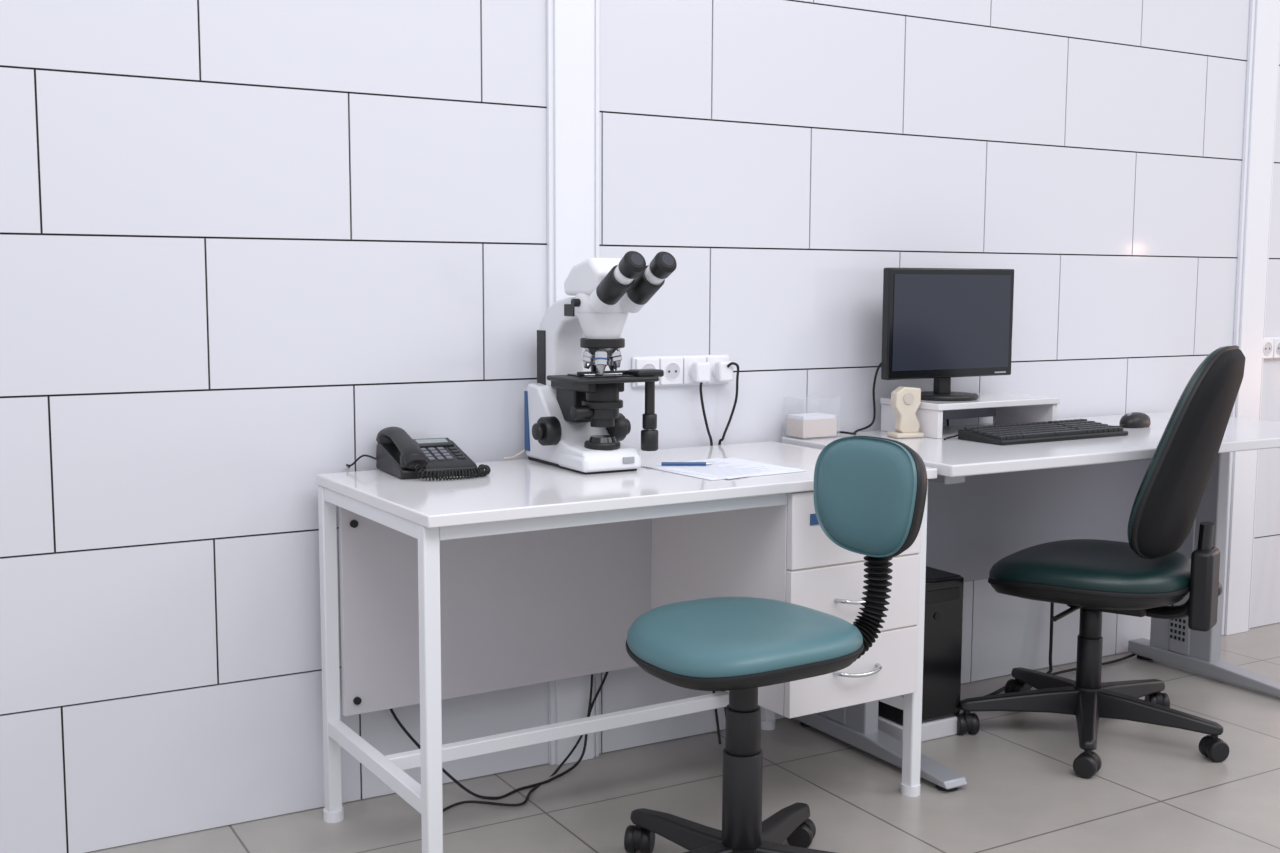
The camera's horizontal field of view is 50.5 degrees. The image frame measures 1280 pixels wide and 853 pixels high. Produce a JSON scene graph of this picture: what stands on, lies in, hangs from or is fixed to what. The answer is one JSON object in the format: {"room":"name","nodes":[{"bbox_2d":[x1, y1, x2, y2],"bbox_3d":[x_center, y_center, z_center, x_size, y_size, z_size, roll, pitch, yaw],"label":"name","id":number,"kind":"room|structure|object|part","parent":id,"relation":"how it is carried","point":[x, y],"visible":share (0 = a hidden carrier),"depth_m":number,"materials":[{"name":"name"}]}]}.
{"room":"laboratory","nodes":[
{"label":"laboratory","id":0,"kind":"room"},
{"bbox_2d":[0,0,1279,852],"bbox_3d":[0.766,-0.764,3.589,12.759,3.000,0.050,-3,7,-30],"label":"wall","id":1,"kind":"structure","parent":0,"point":[244,244],"depth_m":2.89,"materials":[{"name":"white tile"}]},
{"bbox_2d":[546,0,599,764],"bbox_3d":[-0.147,-0.708,3.022,0.128,3.000,0.020,-3,7,-30],"label":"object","id":2,"kind":"structure","parent":1,"relation":"attached to","point":[572,26],"depth_m":3.03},
{"bbox_2d":[632,354,738,743],"bbox_3d":[0.122,0.301,3.239,0.273,0.937,0.103,-3,7,-30],"label":"wall socket","id":3,"kind":"object","parent":1,"relation":"attached to","point":[686,370],"visible":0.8,"depth_m":3.22,"materials":[{"name":"white plastic"}]},
{"bbox_3d":[0.018,-0.127,3.177,0.062,0.064,0.009,-3,7,-30],"label":"plate","id":4,"kind":"part","parent":3,"relation":"part of","materials":[{"name":"white plastic"}]},
{"bbox_3d":[0.074,-0.131,3.209,0.062,0.064,0.009,-3,7,-30],"label":"plate","id":5,"kind":"part","parent":3,"relation":"part of","materials":[{"name":"white plastic"}]},
{"bbox_3d":[0.098,-0.133,3.233,0.270,0.072,0.010,-3,7,-30],"label":"frame","id":6,"kind":"part","parent":3,"relation":"part of","materials":[{"name":"white plastic"}]},
{"bbox_3d":[0.131,-0.134,3.242,0.062,0.064,0.009,-3,7,-30],"label":"plate","id":7,"kind":"part","parent":3,"relation":"part of","materials":[{"name":"white plastic"}]},
{"bbox_3d":[0.163,0.328,3.268,0.047,0.880,0.099,-2,6,-16],"label":"appliance cord","id":8,"kind":"part","parent":3,"relation":"part of","materials":[{"name":"black plastic"}]},
{"bbox_3d":[0.188,-0.137,3.275,0.062,0.064,0.009,-3,7,-30],"label":"plate","id":9,"kind":"part","parent":3,"relation":"part of","materials":[{"name":"white plastic"}]},
{"bbox_3d":[0.215,0.301,3.309,0.042,0.922,0.065,-3,7,-30],"label":"appliance cord","id":10,"kind":"part","parent":3,"relation":"part of","materials":[{"name":"black plastic"}]},
{"bbox_2d":[1221,0,1279,635],"bbox_3d":[1.926,-0.826,4.218,0.140,3.000,0.020,-3,7,-30],"label":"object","id":11,"kind":"structure","parent":1,"relation":"attached to","point":[1264,16],"depth_m":4.24,"materials":[{"name":"white paint"}]},
{"bbox_2d":[1262,337,1279,359],"bbox_3d":[1.971,-0.248,4.286,0.086,0.070,0.055,-3,7,-30],"label":"wall socket","id":12,"kind":"object","parent":1,"relation":"attached to","point":[1271,345],"visible":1,"depth_m":4.26,"materials":[{"name":"white plastic"}]},
{"bbox_3d":[1.993,-0.248,4.315,0.062,0.064,0.009,-3,7,-30],"label":"plate","id":13,"kind":"part","parent":12,"relation":"part of","materials":[{"name":"white plastic"}]},
{"bbox_3d":[2.050,-0.251,4.348,0.062,0.064,0.009,-3,7,-30],"label":"plate","id":14,"kind":"part","parent":12,"relation":"part of","materials":[{"name":"white plastic"}]},
{"bbox_2d":[86,622,1279,852],"bbox_3d":[2.403,1.083,0.673,12.500,0.050,7.050,-3,7,-30],"label":"floor","id":15,"kind":"structure","parent":0,"point":[1153,790],"depth_m":2.97,"materials":[{"name":"tile"}]},
{"bbox_2d":[316,441,936,852],"bbox_3d":[-0.008,0.455,2.848,1.172,0.725,0.608,-4,7,-32],"label":"desk","id":16,"kind":"object","parent":15,"relation":"on","point":[524,572],"visible":0.69,"depth_m":2.82,"materials":[{"name":"white laminate"}]},
{"bbox_3d":[-0.637,0.459,2.791,0.030,0.683,0.030,-4,7,-32],"label":"leg","id":17,"kind":"part","parent":16,"relation":"part of","materials":[{"name":"white paint"}]},
{"bbox_3d":[-0.499,0.157,2.537,0.026,0.028,0.490,-4,7,-32],"label":"rail","id":18,"kind":"part","parent":16,"relation":"part of","materials":[{"name":"white metal"}]},
{"bbox_2d":[346,427,490,480],"bbox_3d":[-0.452,0.050,2.775,0.244,0.091,0.267,-3,7,-27],"label":"desk telephone","id":19,"kind":"object","parent":16,"relation":"on","point":[399,455],"visible":1,"depth_m":2.75,"materials":[{"name":"black plastic"}]},
{"bbox_3d":[-0.583,0.073,2.838,0.065,0.030,0.038,-3,7,-27],"label":"line cord","id":20,"kind":"part","parent":19,"relation":"part of","materials":[{"name":"black plastic"}]},
{"bbox_3d":[-0.365,0.088,2.703,0.166,0.031,0.056,-5,8,-39],"label":"coiled cord","id":21,"kind":"part","parent":19,"relation":"part of","materials":[{"name":"black plastic"}]},
{"bbox_3d":[-0.363,0.507,2.352,0.030,0.683,0.030,-4,7,-32],"label":"leg","id":22,"kind":"part","parent":16,"relation":"part of","materials":[{"name":"white paint"}]},
{"bbox_3d":[-0.294,0.353,2.969,0.745,0.450,0.017,-4,7,-32],"label":"modesty panel","id":23,"kind":"part","parent":16,"relation":"part of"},
{"bbox_2d":[503,251,676,473],"bbox_3d":[-0.083,-0.135,2.829,0.238,0.450,0.465,-5,8,-41],"label":"microscope","id":24,"kind":"object","parent":16,"relation":"on","point":[573,421],"visible":1,"depth_m":2.80,"materials":[{"name":"white metal"}]},
{"bbox_3d":[-0.262,0.055,2.993,0.090,0.030,0.011,-4,7,-32],"label":"power cord","id":25,"kind":"part","parent":24,"relation":"part of","materials":[{"name":"beige plastic"}]},
{"bbox_3d":[-0.214,0.011,2.849,0.015,0.036,0.036,-3,7,-30],"label":"fine knob","id":26,"kind":"part","parent":24,"relation":"part of","materials":[{"name":"black plastic"}]},
{"bbox_3d":[-0.193,0.009,2.861,0.034,0.061,0.061,-3,7,-30],"label":"coarse knob","id":27,"kind":"part","parent":24,"relation":"part of","materials":[{"name":"black plastic"}]},
{"bbox_3d":[-0.127,-0.177,2.887,0.076,0.196,0.258,-3,7,-30],"label":"arm","id":28,"kind":"part","parent":24,"relation":"part of"},
{"bbox_3d":[-0.148,-0.244,2.840,0.003,0.025,0.044,-3,7,-30],"label":"plate","id":29,"kind":"part","parent":24,"relation":"part of","materials":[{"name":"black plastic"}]},
{"bbox_3d":[-0.120,-0.029,2.787,0.040,0.029,0.029,-3,7,-30],"label":"condenser knob","id":30,"kind":"part","parent":24,"relation":"part of","materials":[{"name":"black plastic"}]},
{"bbox_3d":[-0.080,-0.106,2.808,0.110,0.003,0.094,-3,7,-30],"label":"stage plate","id":31,"kind":"part","parent":24,"relation":"part of","materials":[{"name":"black metal"}]},
{"bbox_3d":[-0.055,0.002,2.941,0.034,0.061,0.061,-3,7,-30],"label":"coarse knob","id":32,"kind":"part","parent":24,"relation":"part of","materials":[{"name":"black plastic"}]},
{"bbox_3d":[-0.034,0.001,2.953,0.015,0.036,0.036,-3,7,-30],"label":"fine knob","id":33,"kind":"part","parent":24,"relation":"part of","materials":[{"name":"black plastic"}]},
{"bbox_3d":[0.012,-0.111,2.822,0.063,0.015,0.047,-3,7,-30],"label":"stage arm","id":34,"kind":"part","parent":24,"relation":"part of","materials":[{"name":"black plastic"}]},
{"bbox_3d":[0.020,-0.011,2.822,0.030,0.032,0.030,-3,7,-30],"label":"stage knob","id":35,"kind":"part","parent":24,"relation":"part of","materials":[{"name":"black plastic"}]},
{"bbox_3d":[0.020,0.028,2.826,0.037,0.043,0.037,-3,7,-30],"label":"stage knob","id":36,"kind":"part","parent":24,"relation":"part of","materials":[{"name":"black plastic"}]},
{"bbox_3d":[0.118,0.152,2.614,1.100,0.028,0.026,-4,7,-32],"label":"rail","id":37,"kind":"part","parent":16,"relation":"part of","materials":[{"name":"white metal"}]},
{"bbox_2d":[642,458,805,480],"bbox_3d":[0.175,0.088,2.860,0.255,0.003,0.271,-4,7,-34],"label":"paper sheets","id":38,"kind":"object","parent":16,"relation":"on","point":[726,468],"visible":0.95,"depth_m":2.83,"materials":[{"name":"white paper"}]},
{"bbox_2d":[661,461,712,465],"bbox_3d":[0.101,0.079,2.882,0.110,0.009,0.008,0,6,-2],"label":"ballpoint pen","id":39,"kind":"object","parent":38,"relation":"on","point":[663,463],"visible":1,"depth_m":2.88,"materials":[{"name":"blue plastic"}]},
{"bbox_3d":[0.322,0.400,3.385,0.030,0.683,0.030,-4,7,-32],"label":"leg","id":40,"kind":"part","parent":16,"relation":"part of","materials":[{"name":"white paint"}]},
{"bbox_3d":[0.459,0.356,2.792,0.124,0.013,0.037,-4,7,-32],"label":"handle","id":41,"kind":"part","parent":16,"relation":"part of","materials":[{"name":"silver metal"}]},
{"bbox_3d":[0.445,0.509,2.830,0.348,0.145,0.018,-4,7,-32],"label":"drawer","id":42,"kind":"part","parent":16,"relation":"part of","materials":[{"name":"white laminate"}]},
{"bbox_3d":[0.445,0.357,2.814,0.348,0.152,0.018,-4,7,-32],"label":"drawer","id":43,"kind":"part","parent":16,"relation":"part of","materials":[{"name":"white laminate"}]},
{"bbox_3d":[0.446,0.200,2.797,0.348,0.155,0.018,-4,7,-32],"label":"drawer","id":44,"kind":"part","parent":16,"relation":"part of","materials":[{"name":"white laminate"}]},
{"bbox_3d":[0.459,0.508,2.808,0.124,0.013,0.037,-4,7,-32],"label":"handle","id":45,"kind":"part","parent":16,"relation":"part of","materials":[{"name":"silver metal"}]},
{"bbox_3d":[0.597,0.448,2.946,0.030,0.683,0.030,-4,7,-32],"label":"leg","id":46,"kind":"part","parent":16,"relation":"part of","materials":[{"name":"white paint"}]},
{"bbox_2d":[390,602,1135,811],"bbox_3d":[0.551,0.594,3.453,2.484,0.337,0.186,-3,7,-30],"label":"cable","id":47,"kind":"object","parent":15,"relation":"on","point":[590,707],"visible":0.62,"depth_m":3.11,"materials":[{"name":"black rubber"}]},
{"bbox_2d":[624,436,926,852],"bbox_3d":[0.215,0.448,2.426,0.562,0.828,0.609,2,6,13],"label":"office chair","id":48,"kind":"object","parent":15,"relation":"on","point":[869,492],"visible":1,"depth_m":2.43,"materials":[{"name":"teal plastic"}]},
{"bbox_3d":[0.079,0.766,2.572,0.058,0.054,0.273,-5,8,-42],"label":"arm","id":49,"kind":"part","parent":48,"relation":"part of","materials":[{"name":"black plastic"}]},
{"bbox_3d":[0.041,0.784,2.393,0.273,0.054,0.058,-2,7,-24],"label":"arm","id":50,"kind":"part","parent":48,"relation":"part of","materials":[{"name":"black plastic"}]},
{"bbox_2d":[627,597,862,677],"bbox_3d":[0.185,0.372,2.414,0.382,0.061,0.394,-4,7,-33],"label":"seat cushion","id":51,"kind":"object","parent":48,"relation":"on","point":[716,637],"depth_m":2.32,"materials":[{"name":"teal leather"}]},
{"bbox_3d":[0.201,0.795,2.302,0.058,0.054,0.273,0,6,-6],"label":"arm","id":52,"kind":"part","parent":48,"relation":"part of","materials":[{"name":"black plastic"}]},
{"bbox_3d":[0.262,0.764,2.592,0.058,0.054,0.273,4,7,30],"label":"arm","id":53,"kind":"part","parent":48,"relation":"part of","materials":[{"name":"black plastic"}]},
{"bbox_3d":[0.337,0.782,2.425,0.273,0.054,0.058,1,6,12],"label":"arm","id":54,"kind":"part","parent":48,"relation":"part of","materials":[{"name":"black plastic"}]},
{"bbox_2d":[813,437,916,556],"bbox_3d":[0.429,0.132,2.548,0.050,0.220,0.271,-4,7,-33],"label":"cushion","id":55,"kind":"object","parent":48,"relation":"on","point":[865,488],"depth_m":2.53,"materials":[{"name":"teal leather"}]},
{"bbox_2d":[878,566,963,742],"bbox_3d":[0.670,0.558,3.446,0.239,0.400,0.285,-3,7,-30],"label":"computer tower","id":56,"kind":"object","parent":15,"relation":"on","point":[943,619],"depth_m":3.33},
{"bbox_2d":[781,411,1279,791],"bbox_3d":[1.131,0.383,3.518,1.453,0.735,0.610,-3,7,-30],"label":"desk","id":57,"kind":"object","parent":15,"relation":"on","point":[988,503],"visible":0.57,"depth_m":3.62,"materials":[{"name":"white laminate"}]},
{"bbox_2d":[786,413,836,437],"bbox_3d":[0.426,-0.024,3.366,0.116,0.100,0.080,-3,7,-30],"label":"box","id":58,"kind":"object","parent":57,"relation":"on","point":[805,425],"visible":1,"depth_m":3.34,"materials":[{"name":"cardboard"}]},
{"bbox_2d":[837,363,948,434],"bbox_3d":[0.677,0.127,3.552,0.408,0.635,0.077,-3,7,-30],"label":"cable","id":59,"kind":"object","parent":57,"relation":"on","point":[879,365],"visible":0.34,"depth_m":3.49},
{"bbox_2d":[881,268,1013,400],"bbox_3d":[0.786,-0.238,3.477,0.424,0.333,0.170,-3,7,-30],"label":"computer monitor","id":60,"kind":"object","parent":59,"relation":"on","point":[940,324],"visible":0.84,"depth_m":3.44,"materials":[{"name":"black plastic"}]},
{"bbox_2d":[886,386,923,438],"bbox_3d":[0.661,-0.036,3.374,0.076,0.126,0.060,-2,6,-18],"label":"tape dispenser","id":61,"kind":"object","parent":57,"relation":"on","point":[905,401],"visible":1,"depth_m":3.36,"materials":[{"name":"beige plastic"}]},
{"bbox_2d":[880,392,1059,438],"bbox_3d":[0.860,-0.032,3.531,0.420,0.086,0.220,-3,7,-30],"label":"monitor stand","id":62,"kind":"object","parent":57,"relation":"on","point":[1005,408],"depth_m":3.51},
{"bbox_2d":[943,419,1127,444],"bbox_3d":[0.986,0.012,3.377,0.493,0.031,0.162,-3,7,-31],"label":"keyboard","id":63,"kind":"object","parent":57,"relation":"on","point":[1060,430],"visible":1,"depth_m":3.34,"materials":[{"name":"black plastic"}]},
{"bbox_3d":[0.773,0.024,3.333,0.083,0.014,0.019,-3,7,-31],"label":"cord","id":64,"kind":"part","parent":63,"relation":"part of","materials":[{"name":"black plastic"}]},
{"bbox_3d":[1.018,0.214,3.671,1.140,0.378,0.018,-3,7,-30],"label":"modesty panel","id":65,"kind":"part","parent":57,"relation":"part of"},
{"bbox_2d":[1115,412,1150,427],"bbox_3d":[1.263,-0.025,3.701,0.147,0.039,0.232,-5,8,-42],"label":"computer mouse","id":66,"kind":"object","parent":57,"relation":"on","point":[1134,419],"depth_m":3.62,"materials":[{"name":"black plastic"}]},
{"bbox_2d":[955,345,1245,777],"bbox_3d":[1.142,0.283,3.316,0.626,0.977,0.647,4,7,35],"label":"office chair","id":67,"kind":"object","parent":15,"relation":"on","point":[1144,575],"visible":1,"depth_m":3.16,"materials":[{"name":"black plastic"}]},
{"bbox_3d":[0.944,0.680,3.371,0.298,0.064,0.058,0,6,0],"label":"arm","id":68,"kind":"part","parent":67,"relation":"part of","materials":[{"name":"black plastic"}]},
{"bbox_3d":[1.061,0.663,3.531,0.058,0.064,0.298,-2,6,-18],"label":"arm","id":69,"kind":"part","parent":67,"relation":"part of","materials":[{"name":"black plastic"}]},
{"bbox_3d":[1.028,0.440,3.241,0.012,0.022,0.172,6,8,41],"label":"tilt lever","id":70,"kind":"part","parent":67,"relation":"part of","materials":[{"name":"black plastic"}]},
{"bbox_3d":[1.061,0.697,3.212,0.058,0.064,0.298,2,6,18],"label":"arm","id":71,"kind":"part","parent":67,"relation":"part of","materials":[{"name":"black plastic"}]},
{"bbox_2d":[989,539,1190,592],"bbox_3d":[1.114,0.350,3.337,0.466,0.078,0.472,4,7,35],"label":"seat cushion","id":72,"kind":"object","parent":67,"relation":"on","point":[1073,565],"depth_m":3.20,"materials":[{"name":"teal leather"}]},
{"bbox_3d":[1.250,0.670,3.470,0.298,0.064,0.058,-4,7,-36],"label":"arm","id":73,"kind":"part","parent":67,"relation":"part of","materials":[{"name":"black plastic"}]},
{"bbox_3d":[1.251,0.691,3.275,0.298,0.064,0.058,4,7,35],"label":"arm","id":74,"kind":"part","parent":67,"relation":"part of","materials":[{"name":"black plastic"}]},
{"bbox_2d":[1127,346,1227,550],"bbox_3d":[1.289,0.057,3.183,0.166,0.495,0.420,4,7,35],"label":"cushion","id":75,"kind":"object","parent":67,"relation":"on","point":[1169,496],"depth_m":3.05,"materials":[{"name":"black leather"}]},
{"bbox_3d":[1.366,0.391,3.243,0.044,0.044,0.040,4,7,35],"label":"support knob","id":76,"kind":"part","parent":67,"relation":"part of","materials":[{"name":"black plastic"}]}
]}

